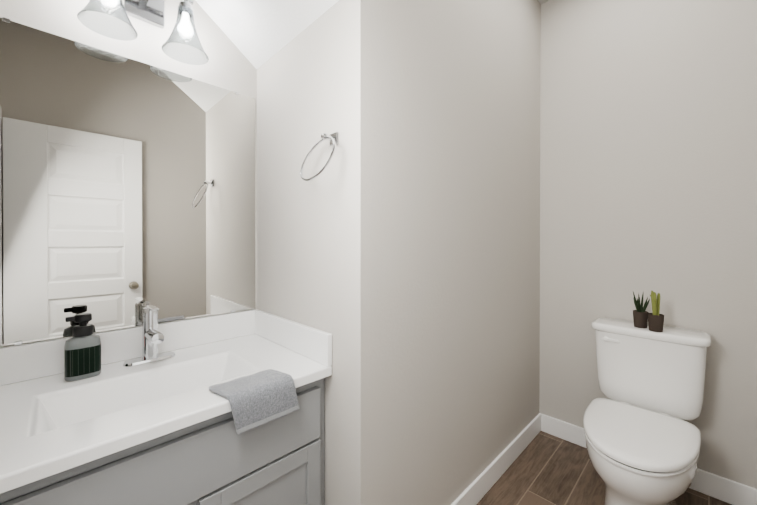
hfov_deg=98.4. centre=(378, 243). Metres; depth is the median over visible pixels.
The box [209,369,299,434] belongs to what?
towel
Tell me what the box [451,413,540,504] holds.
baseboard
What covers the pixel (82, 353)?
soap bottle
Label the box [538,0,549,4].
ceiling
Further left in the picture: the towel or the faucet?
the faucet
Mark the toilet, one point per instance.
(643, 440)
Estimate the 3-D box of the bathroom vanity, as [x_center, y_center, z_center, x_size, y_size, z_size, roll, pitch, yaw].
[-0.688,0.765,1.001,0.586,0.910,0.920,0,0,45]
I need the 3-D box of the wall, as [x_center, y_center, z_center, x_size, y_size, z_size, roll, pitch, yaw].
[1.514,-0.164,1.733,1.210,2.760,0.100,0,0,45]
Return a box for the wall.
[539,0,756,488]
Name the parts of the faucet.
lever, spout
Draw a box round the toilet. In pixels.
[583,318,710,504]
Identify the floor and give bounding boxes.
[477,431,731,504]
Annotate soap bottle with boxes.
[64,313,100,380]
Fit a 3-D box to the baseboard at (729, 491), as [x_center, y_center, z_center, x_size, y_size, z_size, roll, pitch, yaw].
[1.438,1.161,1.735,1.082,0.110,0.014,0,0,45]
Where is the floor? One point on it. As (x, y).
(544, 468)
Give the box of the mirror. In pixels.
[0,0,256,347]
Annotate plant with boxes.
[633,292,649,327]
[648,291,663,331]
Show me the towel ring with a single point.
(333, 138)
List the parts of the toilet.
lever arm, bowl, seat, lid, tank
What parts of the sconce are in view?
lamp shade, plate, lamp shade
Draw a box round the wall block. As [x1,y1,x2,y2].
[257,0,540,504]
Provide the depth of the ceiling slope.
1.30 m
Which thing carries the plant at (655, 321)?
on the toilet
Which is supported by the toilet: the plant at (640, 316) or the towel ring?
the plant at (640, 316)
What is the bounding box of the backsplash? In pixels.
[0,309,257,385]
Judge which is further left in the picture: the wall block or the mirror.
the mirror
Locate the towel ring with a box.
[300,132,337,180]
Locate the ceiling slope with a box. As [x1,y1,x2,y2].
[195,0,338,68]
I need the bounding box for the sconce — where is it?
[77,0,208,64]
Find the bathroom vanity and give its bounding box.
[0,309,331,504]
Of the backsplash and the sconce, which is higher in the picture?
the sconce
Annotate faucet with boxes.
[123,305,174,365]
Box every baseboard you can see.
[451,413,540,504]
[541,414,756,504]
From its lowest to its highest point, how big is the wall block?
2.760 m

